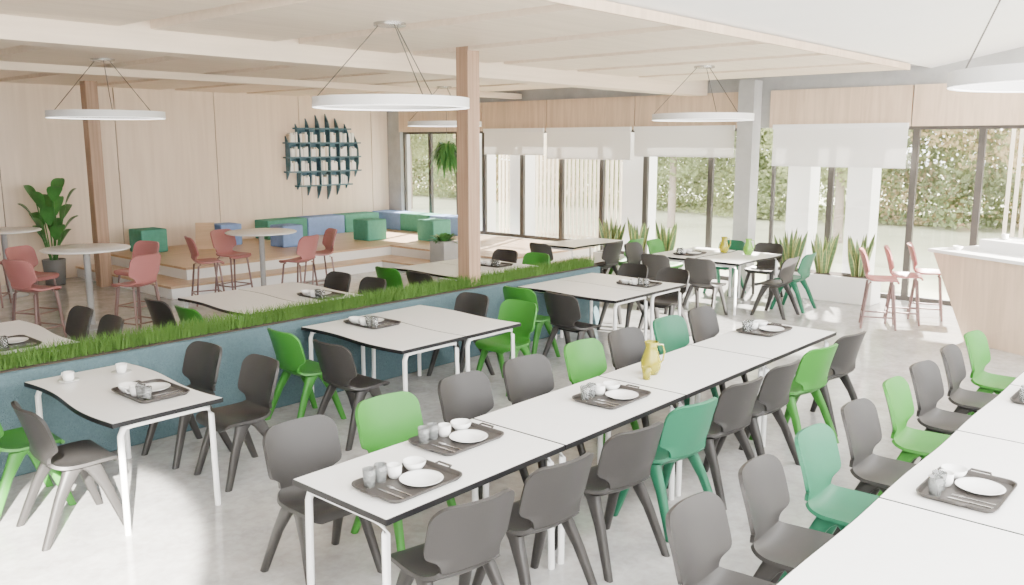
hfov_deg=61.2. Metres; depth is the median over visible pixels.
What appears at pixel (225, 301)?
dining table
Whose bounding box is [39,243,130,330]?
bar table
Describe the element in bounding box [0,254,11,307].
bar chair
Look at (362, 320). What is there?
cup
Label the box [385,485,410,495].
fork
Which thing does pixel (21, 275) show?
bar chair
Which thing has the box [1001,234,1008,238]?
cup
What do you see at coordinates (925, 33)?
ceiling
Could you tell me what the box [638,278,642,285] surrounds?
drinking glass
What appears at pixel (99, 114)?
pendant lamp
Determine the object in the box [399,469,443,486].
plate
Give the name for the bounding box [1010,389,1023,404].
serving tray
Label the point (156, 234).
pouf
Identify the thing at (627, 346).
dining chair
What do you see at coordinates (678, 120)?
diffuser
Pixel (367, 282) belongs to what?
dining chair
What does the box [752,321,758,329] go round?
cup
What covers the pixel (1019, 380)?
dining table
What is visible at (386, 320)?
serving tray
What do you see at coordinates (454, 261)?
dining table
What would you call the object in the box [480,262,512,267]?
serving tray
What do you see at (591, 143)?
roller blind
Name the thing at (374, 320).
drinking glass
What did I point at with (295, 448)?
dining chair
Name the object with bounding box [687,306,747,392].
dining chair
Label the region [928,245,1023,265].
countertop
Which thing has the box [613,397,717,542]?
dining chair
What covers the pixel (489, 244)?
platform
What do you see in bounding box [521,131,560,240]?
window
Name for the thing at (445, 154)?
hanging plant
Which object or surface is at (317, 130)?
wall art
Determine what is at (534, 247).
dining chair
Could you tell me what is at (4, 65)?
trim
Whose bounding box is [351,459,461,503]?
serving tray
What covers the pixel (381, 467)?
drinking glass
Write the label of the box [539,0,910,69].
trim
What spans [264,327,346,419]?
dining chair
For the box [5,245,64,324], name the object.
bar chair
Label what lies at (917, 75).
wall
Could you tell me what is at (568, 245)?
dining table
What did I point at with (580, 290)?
dining table
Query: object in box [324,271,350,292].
dining chair
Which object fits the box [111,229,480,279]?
platform
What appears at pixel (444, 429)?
cup
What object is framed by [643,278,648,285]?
drinking glass
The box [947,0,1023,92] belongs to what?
pendant lamp
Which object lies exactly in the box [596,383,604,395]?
cup
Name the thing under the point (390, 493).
knife
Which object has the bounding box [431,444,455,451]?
knife
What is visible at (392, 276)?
dining chair
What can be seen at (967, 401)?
dining chair
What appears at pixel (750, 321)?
drinking glass
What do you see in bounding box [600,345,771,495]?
dining table
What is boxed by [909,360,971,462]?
dining chair
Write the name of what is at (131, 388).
cup
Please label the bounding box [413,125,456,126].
diffuser
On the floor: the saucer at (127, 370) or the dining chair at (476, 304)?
the dining chair at (476, 304)
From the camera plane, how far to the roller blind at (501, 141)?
18.01 m
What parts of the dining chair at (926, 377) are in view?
backrest, seat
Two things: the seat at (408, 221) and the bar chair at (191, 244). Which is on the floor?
the bar chair at (191, 244)
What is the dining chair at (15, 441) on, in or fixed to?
on the floor
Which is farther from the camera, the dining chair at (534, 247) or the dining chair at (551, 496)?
the dining chair at (534, 247)
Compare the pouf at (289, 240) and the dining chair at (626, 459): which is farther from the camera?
the pouf at (289, 240)
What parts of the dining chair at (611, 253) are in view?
seat, backrest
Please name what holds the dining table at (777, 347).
on the floor
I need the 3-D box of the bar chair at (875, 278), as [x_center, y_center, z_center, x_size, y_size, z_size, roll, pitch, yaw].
[4.800,-0.057,11.385,0.516,1.030,0.469,3,10,19]
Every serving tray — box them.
[0,335,41,350]
[111,379,189,403]
[297,290,344,299]
[343,315,400,328]
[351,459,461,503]
[408,422,503,455]
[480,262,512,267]
[572,384,650,409]
[616,280,661,287]
[673,250,706,255]
[736,322,792,336]
[916,466,1017,512]
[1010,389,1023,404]
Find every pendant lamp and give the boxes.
[45,58,165,119]
[312,21,468,110]
[408,86,480,126]
[652,65,753,121]
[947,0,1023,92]
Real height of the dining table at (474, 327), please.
0.740 m
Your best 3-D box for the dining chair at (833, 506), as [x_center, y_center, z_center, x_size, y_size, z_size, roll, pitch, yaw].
[1.811,1.195,4.707,0.535,0.838,0.515,8,13,40]
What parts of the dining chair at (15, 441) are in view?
backrest, seat, leg, leg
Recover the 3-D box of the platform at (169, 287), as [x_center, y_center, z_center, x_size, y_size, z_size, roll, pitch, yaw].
[-4.120,-0.657,17.269,3.520,0.200,7.420,9,13,41]
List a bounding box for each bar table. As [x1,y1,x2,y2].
[0,227,41,298]
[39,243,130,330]
[225,228,296,285]
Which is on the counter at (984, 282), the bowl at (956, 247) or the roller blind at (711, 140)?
the bowl at (956, 247)
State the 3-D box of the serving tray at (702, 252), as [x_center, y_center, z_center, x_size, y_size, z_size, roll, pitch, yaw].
[2.684,-0.596,13.075,0.355,0.031,0.524,9,13,41]
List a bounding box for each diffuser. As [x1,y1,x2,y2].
[46,117,164,119]
[312,105,468,110]
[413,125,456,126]
[652,119,750,121]
[947,80,1023,92]
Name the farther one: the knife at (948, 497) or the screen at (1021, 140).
the screen at (1021, 140)
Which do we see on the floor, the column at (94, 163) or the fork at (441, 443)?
the column at (94, 163)
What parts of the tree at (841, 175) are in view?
crown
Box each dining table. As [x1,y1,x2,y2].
[0,320,77,356]
[24,363,222,535]
[178,290,304,318]
[238,282,360,306]
[292,419,564,584]
[301,315,465,404]
[365,305,520,378]
[394,262,499,278]
[434,258,533,280]
[473,376,685,563]
[517,279,652,339]
[544,237,622,268]
[557,273,685,339]
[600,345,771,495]
[650,247,735,308]
[692,322,836,446]
[695,251,782,315]
[776,498,1023,584]
[879,430,1023,535]
[957,385,1023,443]
[1010,372,1023,385]
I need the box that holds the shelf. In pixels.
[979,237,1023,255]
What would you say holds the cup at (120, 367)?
on the saucer at (127, 370)
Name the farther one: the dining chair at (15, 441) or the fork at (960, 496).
the dining chair at (15, 441)
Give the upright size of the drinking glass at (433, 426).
0.090 m
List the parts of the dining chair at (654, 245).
backrest, seat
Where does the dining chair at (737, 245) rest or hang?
on the floor
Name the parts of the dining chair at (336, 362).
backrest, leg, seat, leg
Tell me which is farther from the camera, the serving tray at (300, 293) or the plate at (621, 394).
the serving tray at (300, 293)
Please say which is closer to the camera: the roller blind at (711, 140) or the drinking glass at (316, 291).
the drinking glass at (316, 291)
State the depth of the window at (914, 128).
13.30 m
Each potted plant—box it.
[18,178,77,285]
[428,233,457,262]
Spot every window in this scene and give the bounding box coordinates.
[403,132,430,212]
[429,132,457,214]
[480,131,483,233]
[483,133,521,237]
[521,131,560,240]
[560,159,601,240]
[600,129,644,249]
[644,157,710,252]
[707,128,736,279]
[766,166,830,279]
[827,126,916,299]
[903,125,982,305]
[972,125,1023,245]
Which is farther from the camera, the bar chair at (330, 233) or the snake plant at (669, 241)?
the snake plant at (669, 241)
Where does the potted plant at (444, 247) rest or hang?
on the platform at (403, 261)
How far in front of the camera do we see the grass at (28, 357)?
7.75 m
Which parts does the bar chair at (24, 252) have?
leg, backrest, seat, leg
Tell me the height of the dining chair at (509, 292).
0.838 m
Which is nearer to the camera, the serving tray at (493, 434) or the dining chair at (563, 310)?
the serving tray at (493, 434)
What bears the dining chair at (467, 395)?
on the floor
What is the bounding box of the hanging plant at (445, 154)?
[428,111,456,177]
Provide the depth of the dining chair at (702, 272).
11.94 m
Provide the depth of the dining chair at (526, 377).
6.41 m
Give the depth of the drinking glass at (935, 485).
4.10 m
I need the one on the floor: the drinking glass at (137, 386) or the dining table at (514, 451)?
the dining table at (514, 451)
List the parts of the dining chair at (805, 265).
leg, leg, seat, backrest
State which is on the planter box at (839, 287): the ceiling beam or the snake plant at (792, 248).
the snake plant at (792, 248)
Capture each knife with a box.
[377,488,403,498]
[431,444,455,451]
[948,497,992,508]
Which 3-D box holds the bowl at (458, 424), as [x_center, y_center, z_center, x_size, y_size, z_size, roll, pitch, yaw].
[-0.297,0.778,5.052,0.124,0.052,0.124,9,13,41]
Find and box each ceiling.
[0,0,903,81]
[605,0,1023,67]
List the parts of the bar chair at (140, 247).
leg, seat, leg, backrest, leg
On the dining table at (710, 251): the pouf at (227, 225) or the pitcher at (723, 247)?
the pitcher at (723, 247)
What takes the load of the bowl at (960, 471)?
on the serving tray at (1010, 485)
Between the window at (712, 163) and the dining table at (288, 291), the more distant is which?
the window at (712, 163)
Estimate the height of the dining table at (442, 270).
0.740 m
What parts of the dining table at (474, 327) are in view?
leg, leg, leg, under frame, leg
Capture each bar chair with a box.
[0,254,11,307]
[2,259,66,337]
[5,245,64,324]
[111,253,160,331]
[114,241,160,318]
[184,236,224,306]
[210,229,252,292]
[279,235,318,285]
[303,228,336,285]
[858,247,899,330]
[883,245,923,325]
[907,242,942,321]
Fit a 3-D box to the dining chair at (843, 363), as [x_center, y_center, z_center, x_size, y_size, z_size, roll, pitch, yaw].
[2.708,0.721,7.447,0.515,0.838,0.535,-8,13,-40]
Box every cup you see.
[61,371,73,381]
[115,363,126,372]
[125,384,135,396]
[307,290,314,296]
[356,317,365,324]
[387,462,401,478]
[438,422,450,436]
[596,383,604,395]
[629,279,637,284]
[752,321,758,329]
[940,469,954,486]
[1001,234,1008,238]
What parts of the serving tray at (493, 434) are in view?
handle, handle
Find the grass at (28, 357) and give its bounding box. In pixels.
[0,254,594,370]
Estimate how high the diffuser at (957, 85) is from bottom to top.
0.006 m
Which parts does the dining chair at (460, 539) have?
leg, leg, seat, leg, backrest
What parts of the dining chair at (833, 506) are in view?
backrest, leg, seat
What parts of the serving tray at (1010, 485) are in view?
handle, handle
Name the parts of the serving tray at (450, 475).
handle, handle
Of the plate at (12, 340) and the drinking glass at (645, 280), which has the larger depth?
the drinking glass at (645, 280)
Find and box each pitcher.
[641,340,664,374]
[719,237,730,252]
[743,238,754,254]
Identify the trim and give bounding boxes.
[0,43,566,96]
[0,61,521,98]
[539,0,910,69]
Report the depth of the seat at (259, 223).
18.27 m
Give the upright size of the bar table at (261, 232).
1.050 m
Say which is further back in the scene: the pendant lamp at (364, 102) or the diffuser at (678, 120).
the diffuser at (678, 120)
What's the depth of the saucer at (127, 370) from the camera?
6.32 m
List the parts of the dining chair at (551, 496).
leg, leg, seat, backrest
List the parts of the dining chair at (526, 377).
backrest, leg, leg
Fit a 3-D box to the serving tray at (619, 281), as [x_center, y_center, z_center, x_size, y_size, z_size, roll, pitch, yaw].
[1.510,-0.113,10.283,0.524,0.031,0.355,9,13,41]
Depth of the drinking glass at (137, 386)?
5.66 m
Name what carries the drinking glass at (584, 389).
on the serving tray at (642, 393)
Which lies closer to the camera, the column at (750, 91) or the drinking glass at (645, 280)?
the drinking glass at (645, 280)
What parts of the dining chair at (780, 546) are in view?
backrest, seat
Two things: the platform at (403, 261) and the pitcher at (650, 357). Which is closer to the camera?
the pitcher at (650, 357)
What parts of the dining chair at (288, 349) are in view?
backrest, seat, leg, leg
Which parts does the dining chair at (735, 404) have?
leg, seat, backrest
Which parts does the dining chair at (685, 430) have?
leg, leg, leg, seat, backrest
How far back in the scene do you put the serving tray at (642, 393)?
5.66 m
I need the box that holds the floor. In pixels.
[0,271,1023,584]
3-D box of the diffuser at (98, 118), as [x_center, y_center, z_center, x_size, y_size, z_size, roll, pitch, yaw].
[-4.898,-2.110,10.477,1.314,0.006,1.314,9,13,41]
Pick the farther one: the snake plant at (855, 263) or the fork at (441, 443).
the snake plant at (855, 263)
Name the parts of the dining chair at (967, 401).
backrest, seat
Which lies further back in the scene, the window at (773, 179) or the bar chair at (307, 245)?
the window at (773, 179)
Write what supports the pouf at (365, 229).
on the platform at (177, 262)
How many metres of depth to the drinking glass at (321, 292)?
9.30 m
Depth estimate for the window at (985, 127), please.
12.43 m
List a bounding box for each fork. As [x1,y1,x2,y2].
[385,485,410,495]
[437,442,461,449]
[951,493,995,505]
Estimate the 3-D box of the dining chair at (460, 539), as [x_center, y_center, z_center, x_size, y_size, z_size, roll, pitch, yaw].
[-0.289,1.298,4.113,0.515,0.838,0.535,-8,13,-38]
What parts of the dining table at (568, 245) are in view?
under frame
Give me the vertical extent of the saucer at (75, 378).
0.014 m
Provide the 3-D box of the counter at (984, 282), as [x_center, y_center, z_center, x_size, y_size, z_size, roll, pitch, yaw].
[6.254,0.108,9.864,1.059,1.220,2.972,-4,10,-20]
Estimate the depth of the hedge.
28.29 m
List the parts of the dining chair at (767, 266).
leg, seat, backrest, leg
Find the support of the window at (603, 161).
attached to the wall at (917, 75)
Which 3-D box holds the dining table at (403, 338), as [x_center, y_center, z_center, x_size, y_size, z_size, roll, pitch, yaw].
[-1.165,0.711,7.789,1.390,0.740,0.786,9,13,41]
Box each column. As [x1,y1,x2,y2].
[80,81,112,286]
[456,46,480,286]
[732,80,762,286]
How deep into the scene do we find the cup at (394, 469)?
4.32 m
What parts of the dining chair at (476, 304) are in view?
leg, leg, backrest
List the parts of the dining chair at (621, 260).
seat, backrest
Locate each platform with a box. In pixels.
[75,255,403,299]
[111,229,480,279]
[382,256,592,279]
[390,235,594,263]
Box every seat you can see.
[255,217,307,239]
[296,214,344,235]
[336,211,378,232]
[372,210,411,229]
[400,212,440,231]
[430,214,457,235]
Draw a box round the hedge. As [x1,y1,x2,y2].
[411,128,1023,229]
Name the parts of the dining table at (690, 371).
leg, leg, leg, leg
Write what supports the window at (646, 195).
attached to the wall at (917, 75)
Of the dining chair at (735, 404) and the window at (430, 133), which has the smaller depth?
the dining chair at (735, 404)
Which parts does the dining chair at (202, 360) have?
leg, leg, seat, backrest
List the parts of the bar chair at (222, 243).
leg, backrest, leg, seat, leg, leg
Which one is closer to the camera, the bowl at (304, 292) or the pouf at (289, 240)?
the bowl at (304, 292)
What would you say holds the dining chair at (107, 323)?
on the floor
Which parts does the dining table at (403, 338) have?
leg, leg, leg, under frame, leg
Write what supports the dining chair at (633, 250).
on the floor
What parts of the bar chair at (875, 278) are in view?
leg, backrest, leg, seat, leg, leg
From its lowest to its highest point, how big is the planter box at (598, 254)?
0.406 m
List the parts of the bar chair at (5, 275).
leg, leg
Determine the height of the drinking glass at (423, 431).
0.090 m
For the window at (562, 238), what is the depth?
17.50 m
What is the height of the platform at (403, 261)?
0.200 m
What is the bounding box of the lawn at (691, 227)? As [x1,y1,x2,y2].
[411,165,1023,299]
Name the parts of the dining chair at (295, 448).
leg, backrest, seat, leg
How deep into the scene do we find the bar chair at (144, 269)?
10.84 m
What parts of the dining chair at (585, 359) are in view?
backrest, leg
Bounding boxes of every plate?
[8,337,28,343]
[146,382,170,391]
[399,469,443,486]
[449,429,487,442]
[605,389,638,399]
[759,326,783,331]
[955,477,1005,494]
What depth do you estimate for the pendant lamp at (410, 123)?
14.99 m
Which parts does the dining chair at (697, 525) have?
backrest, seat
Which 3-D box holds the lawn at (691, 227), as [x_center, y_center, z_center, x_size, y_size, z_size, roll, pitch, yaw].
[19.571,-6.259,51.957,140.000,0.200,75.800,9,13,41]
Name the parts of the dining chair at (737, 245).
seat, leg, backrest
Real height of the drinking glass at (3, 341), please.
0.090 m
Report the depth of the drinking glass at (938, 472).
4.16 m
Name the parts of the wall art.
shelf, shelf, panel, shelf, shelf, shelf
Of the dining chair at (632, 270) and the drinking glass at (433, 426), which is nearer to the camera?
the drinking glass at (433, 426)
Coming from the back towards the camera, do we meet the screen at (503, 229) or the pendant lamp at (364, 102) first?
the screen at (503, 229)
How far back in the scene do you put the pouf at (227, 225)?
17.07 m
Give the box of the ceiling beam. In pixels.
[0,14,707,95]
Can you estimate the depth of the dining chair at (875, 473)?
5.27 m
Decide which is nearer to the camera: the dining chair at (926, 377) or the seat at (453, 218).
the dining chair at (926, 377)
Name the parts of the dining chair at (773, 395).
leg, leg, seat, backrest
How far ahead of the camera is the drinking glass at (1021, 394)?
5.59 m
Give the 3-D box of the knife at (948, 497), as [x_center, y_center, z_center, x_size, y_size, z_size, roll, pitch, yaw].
[2.132,0.979,4.036,0.200,0.004,0.014,9,13,41]
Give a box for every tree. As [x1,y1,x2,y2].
[410,134,455,208]
[453,134,571,170]
[657,157,707,227]
[760,128,910,242]
[1000,129,1023,180]
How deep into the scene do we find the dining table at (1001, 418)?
5.25 m
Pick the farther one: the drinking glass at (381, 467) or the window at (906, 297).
the window at (906, 297)
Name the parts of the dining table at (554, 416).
leg, leg, leg, leg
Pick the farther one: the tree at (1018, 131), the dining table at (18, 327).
the tree at (1018, 131)
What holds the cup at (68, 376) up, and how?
on the saucer at (75, 378)
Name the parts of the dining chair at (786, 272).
leg, leg, seat, backrest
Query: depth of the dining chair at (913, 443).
5.78 m
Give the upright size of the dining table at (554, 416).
0.740 m
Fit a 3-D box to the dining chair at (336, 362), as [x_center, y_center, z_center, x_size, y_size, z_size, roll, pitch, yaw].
[-1.319,0.778,7.118,0.515,0.838,0.535,8,13,40]
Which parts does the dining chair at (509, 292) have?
backrest, seat, leg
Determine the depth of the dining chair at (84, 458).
5.37 m
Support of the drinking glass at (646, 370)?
on the dining table at (690, 371)
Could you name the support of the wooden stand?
on the platform at (177, 262)
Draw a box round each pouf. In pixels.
[129,227,167,251]
[214,222,241,244]
[270,223,302,247]
[353,218,386,240]
[417,218,450,240]
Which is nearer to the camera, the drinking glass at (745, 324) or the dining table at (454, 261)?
the drinking glass at (745, 324)
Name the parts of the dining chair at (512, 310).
leg, seat, leg, backrest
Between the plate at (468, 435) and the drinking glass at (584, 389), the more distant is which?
the drinking glass at (584, 389)
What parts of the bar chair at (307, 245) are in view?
leg, seat, leg, leg, backrest, leg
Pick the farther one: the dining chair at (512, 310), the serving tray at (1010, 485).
the dining chair at (512, 310)
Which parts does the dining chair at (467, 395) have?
backrest, leg, leg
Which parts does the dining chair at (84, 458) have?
backrest, seat, leg, leg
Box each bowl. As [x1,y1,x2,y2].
[117,382,136,392]
[301,290,309,295]
[348,316,360,323]
[402,456,425,470]
[450,418,471,430]
[602,380,620,390]
[620,279,630,283]
[754,320,767,326]
[940,463,967,479]
[953,245,962,249]
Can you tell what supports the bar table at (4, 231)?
on the floor
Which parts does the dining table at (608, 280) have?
leg, leg, under frame, leg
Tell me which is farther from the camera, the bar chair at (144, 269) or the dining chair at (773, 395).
the bar chair at (144, 269)
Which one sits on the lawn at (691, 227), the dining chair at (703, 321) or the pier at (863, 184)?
the pier at (863, 184)
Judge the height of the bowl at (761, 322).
0.052 m
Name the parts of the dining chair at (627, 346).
backrest, leg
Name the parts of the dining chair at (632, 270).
leg, leg, backrest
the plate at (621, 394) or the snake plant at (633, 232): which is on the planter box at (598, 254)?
the snake plant at (633, 232)
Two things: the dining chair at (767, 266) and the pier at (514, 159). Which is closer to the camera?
the dining chair at (767, 266)
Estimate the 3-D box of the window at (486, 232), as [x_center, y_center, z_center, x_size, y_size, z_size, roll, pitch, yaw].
[-0.189,-2.327,18.591,1.100,2.240,0.070,9,13,41]
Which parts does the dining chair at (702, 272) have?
leg, backrest, seat frame, seat, leg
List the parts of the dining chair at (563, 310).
backrest, leg, seat frame, seat, leg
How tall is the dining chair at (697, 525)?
0.838 m
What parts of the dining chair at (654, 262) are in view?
backrest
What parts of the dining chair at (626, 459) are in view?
leg, leg, leg, seat, backrest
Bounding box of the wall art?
[282,114,361,198]
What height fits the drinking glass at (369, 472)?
0.090 m
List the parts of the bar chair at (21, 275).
leg, backrest, leg, seat, leg, leg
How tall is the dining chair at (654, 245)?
0.838 m
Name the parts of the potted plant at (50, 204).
pot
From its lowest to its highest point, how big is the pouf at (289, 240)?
0.420 m
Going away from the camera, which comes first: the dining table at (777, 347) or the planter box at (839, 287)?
the dining table at (777, 347)
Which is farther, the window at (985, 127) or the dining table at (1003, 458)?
the window at (985, 127)
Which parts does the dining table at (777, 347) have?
leg, leg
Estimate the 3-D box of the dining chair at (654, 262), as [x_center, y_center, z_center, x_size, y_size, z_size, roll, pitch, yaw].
[2.170,-0.165,12.562,0.515,0.838,0.535,9,13,42]
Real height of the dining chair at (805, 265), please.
0.838 m
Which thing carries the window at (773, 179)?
attached to the wall at (917, 75)
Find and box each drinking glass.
[0,337,7,348]
[135,383,145,398]
[141,385,151,400]
[314,289,319,297]
[319,290,324,297]
[362,466,375,487]
[365,316,372,326]
[371,317,377,326]
[374,462,386,483]
[418,425,428,443]
[427,422,438,440]
[580,385,589,400]
[586,382,595,397]
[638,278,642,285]
[642,366,650,379]
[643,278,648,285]
[742,321,749,331]
[746,320,752,330]
[928,474,943,496]
[932,470,946,491]
[1019,387,1023,401]
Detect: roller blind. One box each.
[483,128,544,154]
[546,127,631,159]
[634,125,734,157]
[771,123,908,168]
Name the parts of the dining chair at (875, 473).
backrest, seat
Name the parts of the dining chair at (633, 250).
backrest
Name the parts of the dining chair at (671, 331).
backrest, leg, leg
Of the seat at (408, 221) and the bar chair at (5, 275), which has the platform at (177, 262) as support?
the seat at (408, 221)
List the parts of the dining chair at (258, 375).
leg, seat, leg, backrest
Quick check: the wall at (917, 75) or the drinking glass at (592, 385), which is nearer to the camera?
the drinking glass at (592, 385)
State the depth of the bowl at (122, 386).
5.84 m
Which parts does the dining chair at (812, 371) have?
leg, leg, seat, backrest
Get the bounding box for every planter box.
[593,250,684,274]
[766,266,880,305]
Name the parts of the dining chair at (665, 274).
leg, seat, leg, backrest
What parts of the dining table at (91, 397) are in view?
leg, leg, leg, under frame, leg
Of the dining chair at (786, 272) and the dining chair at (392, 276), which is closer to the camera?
the dining chair at (392, 276)
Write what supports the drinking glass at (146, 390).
on the serving tray at (173, 387)
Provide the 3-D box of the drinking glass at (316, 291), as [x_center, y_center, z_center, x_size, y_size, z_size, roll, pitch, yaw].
[-2.104,0.011,9.370,0.066,0.090,0.066,9,13,41]
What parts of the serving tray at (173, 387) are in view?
handle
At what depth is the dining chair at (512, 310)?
8.62 m
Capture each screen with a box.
[499,133,622,250]
[1002,129,1023,237]
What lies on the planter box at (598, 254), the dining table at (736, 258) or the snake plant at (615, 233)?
the snake plant at (615, 233)
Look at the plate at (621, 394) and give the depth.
5.75 m
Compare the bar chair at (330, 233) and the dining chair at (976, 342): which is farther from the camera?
the bar chair at (330, 233)
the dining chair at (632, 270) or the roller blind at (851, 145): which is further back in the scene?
the roller blind at (851, 145)
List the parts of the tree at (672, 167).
crown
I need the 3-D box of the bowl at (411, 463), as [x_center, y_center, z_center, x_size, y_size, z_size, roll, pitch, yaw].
[-0.500,0.884,4.440,0.124,0.052,0.124,9,13,41]
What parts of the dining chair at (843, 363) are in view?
leg, seat, leg, backrest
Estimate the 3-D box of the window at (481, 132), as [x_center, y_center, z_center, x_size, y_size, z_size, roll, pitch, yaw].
[-0.900,-2.434,19.212,0.800,2.240,0.070,9,13,41]
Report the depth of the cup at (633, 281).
10.18 m
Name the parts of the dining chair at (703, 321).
backrest, leg, leg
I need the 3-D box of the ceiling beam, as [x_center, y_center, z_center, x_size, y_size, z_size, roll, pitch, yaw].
[-2.629,-2.448,8.541,0.350,0.309,17.740,9,13,41]
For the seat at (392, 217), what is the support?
on the platform at (177, 262)
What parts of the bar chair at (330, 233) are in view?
leg, leg, seat, leg, backrest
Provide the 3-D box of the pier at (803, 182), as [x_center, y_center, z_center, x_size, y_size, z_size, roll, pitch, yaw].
[5.067,-1.896,15.046,0.400,3.800,0.400,9,13,41]
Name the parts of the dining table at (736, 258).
under frame, leg, leg, leg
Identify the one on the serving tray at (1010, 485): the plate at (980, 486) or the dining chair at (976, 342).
the plate at (980, 486)
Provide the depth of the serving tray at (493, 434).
4.85 m
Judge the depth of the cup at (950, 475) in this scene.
4.21 m
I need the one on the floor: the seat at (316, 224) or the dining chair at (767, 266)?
the dining chair at (767, 266)
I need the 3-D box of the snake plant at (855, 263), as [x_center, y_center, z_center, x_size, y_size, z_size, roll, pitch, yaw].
[5.274,-0.584,13.114,0.383,0.660,0.464,3,10,19]
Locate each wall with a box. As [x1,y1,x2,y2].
[0,82,388,284]
[0,265,599,479]
[387,47,1023,210]
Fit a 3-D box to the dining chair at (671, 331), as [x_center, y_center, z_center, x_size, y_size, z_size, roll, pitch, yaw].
[1.553,0.663,7.778,0.515,0.838,0.535,-9,13,-42]
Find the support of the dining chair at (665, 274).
on the floor
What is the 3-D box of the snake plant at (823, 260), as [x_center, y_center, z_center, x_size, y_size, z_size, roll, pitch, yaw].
[4.814,-0.644,13.456,0.382,0.662,0.505,1,10,4]
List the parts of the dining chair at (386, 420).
backrest, leg, leg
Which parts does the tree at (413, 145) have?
crown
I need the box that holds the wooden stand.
[195,222,214,248]
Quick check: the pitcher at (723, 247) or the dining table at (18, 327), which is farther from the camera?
the pitcher at (723, 247)
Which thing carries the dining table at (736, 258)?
on the floor
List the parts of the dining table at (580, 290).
under frame, leg, leg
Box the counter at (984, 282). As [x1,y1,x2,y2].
[928,237,1023,355]
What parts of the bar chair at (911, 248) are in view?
leg, leg, backrest, seat, leg, leg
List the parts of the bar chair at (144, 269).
leg, seat, leg, leg, backrest, leg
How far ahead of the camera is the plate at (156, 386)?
5.94 m
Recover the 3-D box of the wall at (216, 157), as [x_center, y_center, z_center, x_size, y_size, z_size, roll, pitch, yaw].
[-8.887,-1.843,14.448,0.200,3.500,18.000,9,13,41]
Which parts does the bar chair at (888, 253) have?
leg, backrest, leg, seat, leg, leg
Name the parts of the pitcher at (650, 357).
handle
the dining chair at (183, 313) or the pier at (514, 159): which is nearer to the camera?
the dining chair at (183, 313)
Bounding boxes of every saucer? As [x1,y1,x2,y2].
[58,377,79,382]
[111,369,131,373]
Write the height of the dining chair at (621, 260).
0.838 m
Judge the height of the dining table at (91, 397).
0.740 m
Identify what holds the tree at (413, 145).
on the lawn at (691, 227)
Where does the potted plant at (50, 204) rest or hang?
on the floor
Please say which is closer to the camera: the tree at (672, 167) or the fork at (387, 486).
the fork at (387, 486)
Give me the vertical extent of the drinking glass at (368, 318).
0.090 m
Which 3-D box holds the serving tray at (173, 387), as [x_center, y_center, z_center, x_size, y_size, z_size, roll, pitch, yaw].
[-2.431,0.660,5.824,0.524,0.031,0.355,9,13,41]
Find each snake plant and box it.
[598,215,625,245]
[627,217,649,251]
[655,220,676,251]
[774,229,807,269]
[811,232,839,272]
[847,234,874,276]
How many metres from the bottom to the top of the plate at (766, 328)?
0.020 m
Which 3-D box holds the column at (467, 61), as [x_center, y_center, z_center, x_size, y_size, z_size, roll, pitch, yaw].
[-0.487,-1.017,9.751,0.185,3.475,0.185,9,13,41]
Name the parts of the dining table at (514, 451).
leg, under frame, leg, leg, leg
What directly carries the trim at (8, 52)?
attached to the ceiling
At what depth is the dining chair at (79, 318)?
8.38 m
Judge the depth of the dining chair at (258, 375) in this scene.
6.33 m
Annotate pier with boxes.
[480,134,495,235]
[510,155,535,239]
[621,132,656,253]
[785,166,820,269]
[841,168,881,274]
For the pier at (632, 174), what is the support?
on the lawn at (691, 227)
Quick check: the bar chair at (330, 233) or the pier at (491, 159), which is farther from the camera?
the pier at (491, 159)
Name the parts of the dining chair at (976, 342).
backrest, seat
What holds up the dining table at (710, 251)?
on the floor
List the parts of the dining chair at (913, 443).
backrest, seat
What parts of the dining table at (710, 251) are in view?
under frame, leg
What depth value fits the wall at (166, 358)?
7.49 m
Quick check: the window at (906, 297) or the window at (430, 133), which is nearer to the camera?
the window at (906, 297)
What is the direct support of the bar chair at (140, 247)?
on the floor
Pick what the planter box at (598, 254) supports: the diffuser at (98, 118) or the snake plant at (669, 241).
the snake plant at (669, 241)
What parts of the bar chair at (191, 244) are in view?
backrest, leg, leg, seat, leg, leg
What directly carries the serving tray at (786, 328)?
on the dining table at (777, 347)
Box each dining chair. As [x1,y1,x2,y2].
[0,424,76,516]
[11,401,123,551]
[65,305,93,348]
[97,314,124,339]
[141,341,231,468]
[144,297,175,331]
[174,305,202,324]
[194,354,278,491]
[260,415,381,584]
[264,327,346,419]
[313,339,389,450]
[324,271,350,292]
[351,391,455,551]
[358,276,385,293]
[375,266,402,289]
[391,488,514,584]
[406,270,432,284]
[427,292,494,375]
[438,370,528,499]
[472,452,597,584]
[475,299,537,396]
[492,249,517,262]
[502,354,585,468]
[503,286,560,356]
[522,252,549,264]
[529,242,553,263]
[542,291,600,356]
[554,421,669,582]
[564,338,638,444]
[594,241,622,274]
[596,263,649,329]
[608,238,643,274]
[608,327,676,427]
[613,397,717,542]
[624,242,647,297]
[636,253,682,313]
[638,267,691,335]
[647,239,682,267]
[652,315,718,405]
[666,491,775,584]
[667,376,763,509]
[682,257,727,314]
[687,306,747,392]
[703,240,745,295]
[716,358,800,465]
[738,454,834,583]
[740,242,782,297]
[749,343,838,443]
[750,256,799,319]
[769,252,816,313]
[777,423,878,582]
[795,331,866,436]
[833,398,915,534]
[877,376,950,495]
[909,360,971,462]
[940,344,997,414]
[963,330,1016,414]
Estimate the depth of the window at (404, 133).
20.50 m
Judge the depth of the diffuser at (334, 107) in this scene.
7.88 m
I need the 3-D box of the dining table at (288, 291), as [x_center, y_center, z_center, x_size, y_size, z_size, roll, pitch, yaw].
[-2.377,0.360,9.814,1.390,0.740,0.786,9,13,41]
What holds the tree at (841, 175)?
on the lawn at (691, 227)

